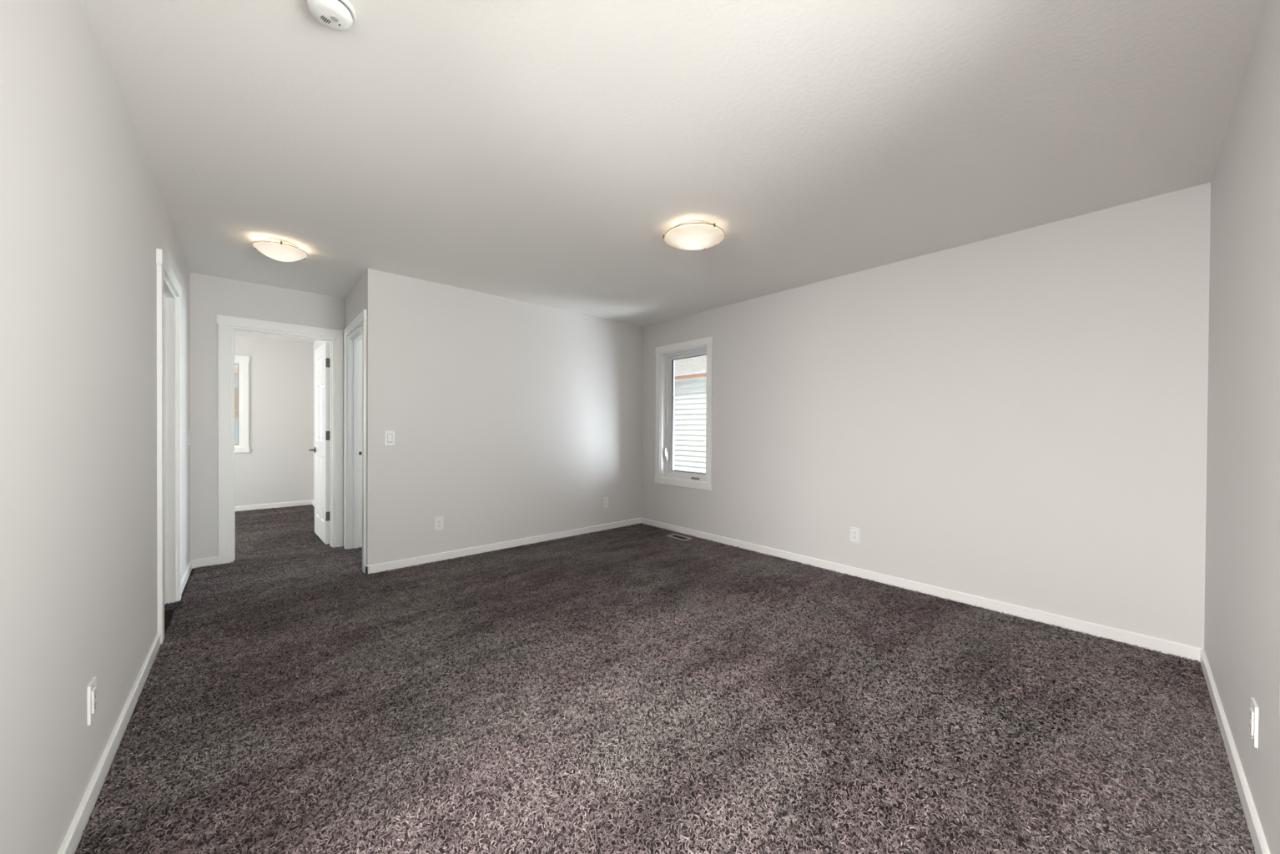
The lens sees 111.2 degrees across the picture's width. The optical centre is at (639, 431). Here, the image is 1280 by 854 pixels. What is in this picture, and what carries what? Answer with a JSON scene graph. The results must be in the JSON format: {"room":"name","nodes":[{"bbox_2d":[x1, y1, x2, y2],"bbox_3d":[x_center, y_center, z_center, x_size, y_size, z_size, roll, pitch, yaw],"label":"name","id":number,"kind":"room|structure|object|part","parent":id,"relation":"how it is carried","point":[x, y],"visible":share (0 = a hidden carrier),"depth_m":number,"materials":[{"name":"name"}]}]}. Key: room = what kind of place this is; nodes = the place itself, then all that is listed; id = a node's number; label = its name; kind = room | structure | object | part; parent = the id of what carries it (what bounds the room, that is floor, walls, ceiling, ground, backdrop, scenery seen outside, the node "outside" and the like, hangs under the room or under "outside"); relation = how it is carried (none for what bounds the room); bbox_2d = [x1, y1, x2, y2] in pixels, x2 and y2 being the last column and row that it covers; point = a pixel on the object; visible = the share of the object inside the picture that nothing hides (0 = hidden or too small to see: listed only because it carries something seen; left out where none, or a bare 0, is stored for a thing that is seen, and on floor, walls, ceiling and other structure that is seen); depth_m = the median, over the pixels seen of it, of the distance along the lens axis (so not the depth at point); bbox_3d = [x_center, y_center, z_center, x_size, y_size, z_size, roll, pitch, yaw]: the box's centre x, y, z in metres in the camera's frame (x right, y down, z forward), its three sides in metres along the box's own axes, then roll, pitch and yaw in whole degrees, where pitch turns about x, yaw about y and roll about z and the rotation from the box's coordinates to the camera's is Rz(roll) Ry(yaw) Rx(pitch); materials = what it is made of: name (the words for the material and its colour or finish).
{"room":"empty living room","nodes":[
{"label":"empty living room","id":0,"kind":"room"},
{"bbox_2d":[0,0,190,853],"bbox_3d":[-1.900,-0.065,1.487,0.120,2.440,5.566,0,1,-42],"label":"wall","id":1,"kind":"structure","parent":0,"point":[84,219],"depth_m":1.21,"materials":[{"name":"white paint"}]},
{"bbox_2d":[87,676,96,725],"bbox_3d":[-1.708,0.839,1.369,0.010,0.118,0.072,0,1,-42],"label":"wall outlet","id":2,"kind":"object","parent":1,"relation":"attached to","point":[92,688],"visible":1,"depth_m":1.36,"materials":[{"name":"white plastic"}]},
{"bbox_2d":[91,686,96,713],"bbox_3d":[-1.707,0.839,1.370,0.005,0.068,0.034,0,1,-42],"label":"receptacle","id":3,"kind":"object","parent":2,"relation":"attached to","point":[93,688],"depth_m":1.37,"materials":[{"name":"grey plastic"}]},
{"bbox_2d":[57,632,161,853],"bbox_3d":[-1.861,1.120,1.543,0.012,0.070,2.158,0,1,-42],"label":"baseboard","id":4,"kind":"structure","parent":1,"relation":"attached to","point":[71,842],"depth_m":1.47,"materials":[{"name":"white paint"}]},
{"bbox_2d":[156,248,181,645],"bbox_3d":[-3.156,0.082,2.400,0.827,2.118,0.884,0,1,-42],"label":"door frame","id":5,"kind":"structure","parent":1,"relation":"in","point":[168,289],"depth_m":2.89,"materials":[{"name":"white paint"}]},
{"bbox_2d":[181,559,191,594],"bbox_3d":[-3.429,1.098,3.307,0.012,0.070,0.835,0,1,-42],"label":"baseboard","id":6,"kind":"structure","parent":1,"relation":"attached to","point":[187,573],"depth_m":3.29,"materials":[{"name":"white paint"}]},
{"bbox_2d":[188,430,191,445],"bbox_3d":[-3.652,0.050,3.559,0.013,0.118,0.072,0,1,-42],"label":"light switch","id":7,"kind":"object","parent":1,"relation":"attached to","point":[189,435],"visible":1,"depth_m":3.54,"materials":[{"name":"white plastic"}]},
{"bbox_3d":[-3.654,0.050,3.556,0.006,0.118,0.072,0,1,-42],"label":"plate","id":8,"kind":"part","parent":7,"relation":"part of","materials":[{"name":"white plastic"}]},
{"bbox_2d":[189,272,345,560],"bbox_3d":[-4.117,-0.091,3.320,3.400,2.440,0.120,0,1,-42],"label":"wall","id":9,"kind":"structure","parent":0,"point":[209,296],"depth_m":3.69,"materials":[{"name":"white paint"}]},
{"bbox_2d":[191,556,218,569],"bbox_3d":[-3.639,1.095,3.671,0.156,0.070,0.012,0,1,-42],"label":"baseboard","id":10,"kind":"structure","parent":9,"relation":"attached to","point":[198,563],"depth_m":3.66,"materials":[{"name":"white paint"}]},
{"bbox_2d":[216,314,342,564],"bbox_3d":[-3.517,0.067,4.319,0.909,2.118,0.856,0,1,-42],"label":"door","id":11,"kind":"structure","parent":9,"relation":"in","point":[328,486],"depth_m":4.25,"materials":[{"name":"white paint"}]},
{"bbox_2d":[234,334,312,506],"bbox_3d":[-5.181,-0.119,6.508,6.364,2.440,0.160,0,1,-42],"label":"wall","id":12,"kind":"structure","parent":0,"point":[277,467],"depth_m":6.34,"materials":[{"name":"white paint"}]},
{"bbox_2d":[234,355,249,453],"bbox_3d":[-5.888,-0.381,5.863,0.990,1.339,0.181,0,1,-42],"label":"window","id":13,"kind":"structure","parent":12,"relation":"in","point":[242,362],"depth_m":6.10,"materials":[{"name":"white paint"}]},
{"bbox_3d":[-5.913,-0.381,5.891,0.794,1.157,0.080,0,1,-42],"label":"sash","id":14,"kind":"part","parent":13,"relation":"part of","materials":[{"name":"white plastic"}]},
{"bbox_2d":[234,499,312,511],"bbox_3d":[-6.164,1.067,5.534,3.280,0.070,0.012,0,1,-42],"label":"baseboard","id":15,"kind":"structure","parent":12,"relation":"attached to","point":[253,507],"depth_m":6.30,"materials":[{"name":"white paint"}]},
{"bbox_2d":[312,273,364,501],"bbox_3d":[-3.547,-0.100,5.141,0.129,2.440,4.054,0,1,-42],"label":"wall","id":16,"kind":"structure","parent":0,"point":[355,301],"depth_m":4.15,"materials":[{"name":"white paint"}]},
{"bbox_2d":[343,309,367,573],"bbox_3d":[-2.489,0.075,3.927,0.141,2.118,0.995,0,1,-42],"label":"door","id":17,"kind":"structure","parent":16,"relation":"in","point":[355,335],"depth_m":4.22,"materials":[{"name":"white paint"}]},
{"bbox_2d":[364,268,642,565],"bbox_3d":[-1.113,-0.082,4.512,2.933,2.440,0.120,0,1,-42],"label":"wall","id":18,"kind":"structure","parent":0,"point":[510,419],"depth_m":4.16,"materials":[{"name":"white paint"}]},
{"bbox_2d":[384,431,394,445],"bbox_3d":[-2.050,0.051,3.592,0.072,0.118,0.013,0,1,-42],"label":"light switch","id":19,"kind":"object","parent":18,"relation":"attached to","point":[389,435],"visible":1,"depth_m":3.59,"materials":[{"name":"white plastic"}]},
{"bbox_2d":[434,516,443,530],"bbox_3d":[-1.767,0.807,3.855,0.072,0.118,0.010,0,1,-42],"label":"wall outlet","id":20,"kind":"object","parent":18,"relation":"attached to","point":[438,521],"visible":1,"depth_m":3.85,"materials":[{"name":"white plastic"}]},
{"bbox_2d":[437,519,441,528],"bbox_3d":[-1.766,0.807,3.854,0.034,0.068,0.005,0,1,-42],"label":"receptacle","id":21,"kind":"object","parent":20,"relation":"attached to","point":[439,521],"depth_m":3.85,"materials":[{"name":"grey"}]},
{"bbox_2d":[364,518,641,574],"bbox_3d":[-1.097,1.103,4.486,2.945,0.070,0.062,0,1,-42],"label":"baseboard","id":22,"kind":"structure","parent":18,"relation":"attached to","point":[376,568],"depth_m":4.15,"materials":[{"name":"white paint"}]},
{"bbox_2d":[603,497,608,508],"bbox_3d":[-0.397,0.816,5.072,0.072,0.118,0.010,0,1,-42],"label":"wall outlet","id":23,"kind":"object","parent":18,"relation":"attached to","point":[605,499],"visible":1,"depth_m":5.07,"materials":[{"name":"white plastic"}]},
{"bbox_2d":[74,504,1255,853],"bbox_3d":[-2.276,1.258,3.329,6.564,0.263,8.796,0,1,-42],"label":"floor","id":24,"kind":"structure","parent":0,"point":[635,689],"depth_m":1.77,"materials":[{"name":"carpet"}]},
{"bbox_2d":[666,534,692,541],"bbox_3d":[0.424,1.139,4.722,0.125,0.013,0.262,0,1,-42],"label":"floor vent","id":25,"kind":"object","parent":24,"relation":"in","point":[673,536],"visible":1,"depth_m":4.73,"materials":[{"name":"silver metal"}]},
{"bbox_2d":[82,0,1267,342],"bbox_3d":[-2.261,-1.400,3.310,6.564,0.200,8.796,0,1,-42],"label":"ceiling","id":26,"kind":"structure","parent":0,"point":[545,153],"depth_m":1.84,"materials":[{"name":"white paint"}]},
{"bbox_2d":[251,238,307,262],"bbox_3d":[-2.481,-1.243,3.033,0.300,0.113,0.308,0,0,20],"label":"ceiling light","id":27,"kind":"object","parent":26,"relation":"attached to","point":[274,249],"visible":1,"depth_m":2.96,"materials":[{"name":"beige glass"}]},
{"bbox_2d":[304,0,356,31],"bbox_3d":[-0.928,-1.257,1.314,0.128,0.043,0.128,1,0,31],"label":"smoke detector","id":28,"kind":"object","parent":26,"relation":"attached to","point":[337,15],"visible":1,"depth_m":1.30,"materials":[{"name":"white plastic"}]},
{"bbox_2d":[662,221,725,250],"bbox_3d":[0.345,-1.229,2.781,0.384,0.105,0.392,1,0,28],"label":"ceiling light","id":29,"kind":"object","parent":26,"relation":"attached to","point":[691,235],"visible":1,"depth_m":2.69,"materials":[{"name":"beige glass"}]},
{"bbox_2d":[641,182,1210,649],"bbox_3d":[0.125,-0.082,5.446,0.160,2.440,8.796,0,1,-42],"label":"wall","id":30,"kind":"structure","parent":0,"point":[1019,418],"depth_m":2.86,"materials":[{"name":"white paint"}]},
{"bbox_2d":[654,336,713,490],"bbox_3d":[0.533,-0.194,4.971,0.181,1.616,0.864,0,1,-42],"label":"window","id":31,"kind":"structure","parent":30,"relation":"in","point":[665,474],"depth_m":5.17,"materials":[{"name":"white paint"}]},
{"bbox_3d":[0.567,-0.193,5.001,0.090,1.446,0.680,0,1,-42],"label":"frame","id":32,"kind":"part","parent":31,"relation":"part of","materials":[{"name":"white plastic"}]},
{"bbox_3d":[0.573,-0.193,5.007,0.050,1.386,0.620,0,1,-42],"label":"sash","id":33,"kind":"part","parent":31,"relation":"part of","materials":[{"name":"white plastic"}]},
{"bbox_2d":[850,527,859,543],"bbox_3d":[1.724,0.829,3.519,0.010,0.118,0.072,0,1,-42],"label":"wall outlet","id":34,"kind":"object","parent":30,"relation":"attached to","point":[854,532],"visible":1,"depth_m":3.51,"materials":[{"name":"white plastic"}]},
{"bbox_2d":[851,530,856,539],"bbox_3d":[1.723,0.829,3.518,0.005,0.068,0.034,0,1,-42],"label":"receptacle","id":35,"kind":"object","parent":34,"relation":"attached to","point":[854,532],"depth_m":3.52,"materials":[{"name":"grey plastic"}]},
{"bbox_2d":[640,518,1204,662],"bbox_3d":[1.444,1.122,3.833,0.012,0.070,4.290,0,1,-42],"label":"baseboard","id":36,"kind":"structure","parent":30,"relation":"attached to","point":[1166,647],"depth_m":2.92,"materials":[{"name":"white paint"}]},
{"bbox_2d":[1204,0,1279,853],"bbox_3d":[1.436,-0.042,0.835,4.004,2.440,0.160,0,1,-42],"label":"wall","id":37,"kind":"structure","parent":0,"point":[1242,618],"depth_m":1.41,"materials":[{"name":"white paint"}]},
{"bbox_2d":[1199,649,1270,853],"bbox_3d":[1.373,1.143,0.908,3.980,0.070,0.012,0,1,-42],"label":"baseboard","id":38,"kind":"structure","parent":37,"relation":"attached to","point":[1261,847],"depth_m":1.47,"materials":[{"name":"white paint"}]},
{"bbox_2d":[1249,697,1258,748],"bbox_3d":[1.822,0.862,1.302,0.072,0.118,0.010,0,1,-42],"label":"wall outlet","id":39,"kind":"object","parent":37,"relation":"attached to","point":[1253,714],"visible":1,"depth_m":1.29,"materials":[{"name":"white plastic"}]},
{"bbox_2d":[1249,707,1253,735],"bbox_3d":[1.821,0.862,1.304,0.034,0.068,0.005,0,1,-42],"label":"receptacle","id":40,"kind":"object","parent":39,"relation":"attached to","point":[1251,714],"depth_m":1.30,"materials":[{"name":"grey plastic"}]},
{"label":"outside","id":41,"kind":"structure","parent":0,"visible":0},
{"bbox_3d":[-3.624,4.231,3.521,60.000,0.200,70.000,0,1,-42],"label":"ground","id":42,"kind":"structure","parent":41,"visible":0},
{"bbox_2d":[234,364,237,444],"bbox_3d":[-12.645,0.724,11.415,11.000,6.600,4.150,0,1,-42],"label":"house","id":43,"kind":"structure","parent":42,"relation":"on","point":[235,365],"depth_m":10.99,"materials":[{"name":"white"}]},
{"bbox_2d":[234,388,237,409],"bbox_3d":[-10.314,-0.834,10.842,0.525,0.550,0.065,0,1,-42],"label":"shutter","id":44,"kind":"object","parent":43,"relation":"hanging from","point":[235,389],"depth_m":10.98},
{"bbox_2d":[674,355,706,473],"bbox_3d":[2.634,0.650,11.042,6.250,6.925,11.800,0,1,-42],"label":"window pane","id":45,"kind":"structure","parent":42,"relation":"on","point":[690,395],"depth_m":8.57,"materials":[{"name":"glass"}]}
]}

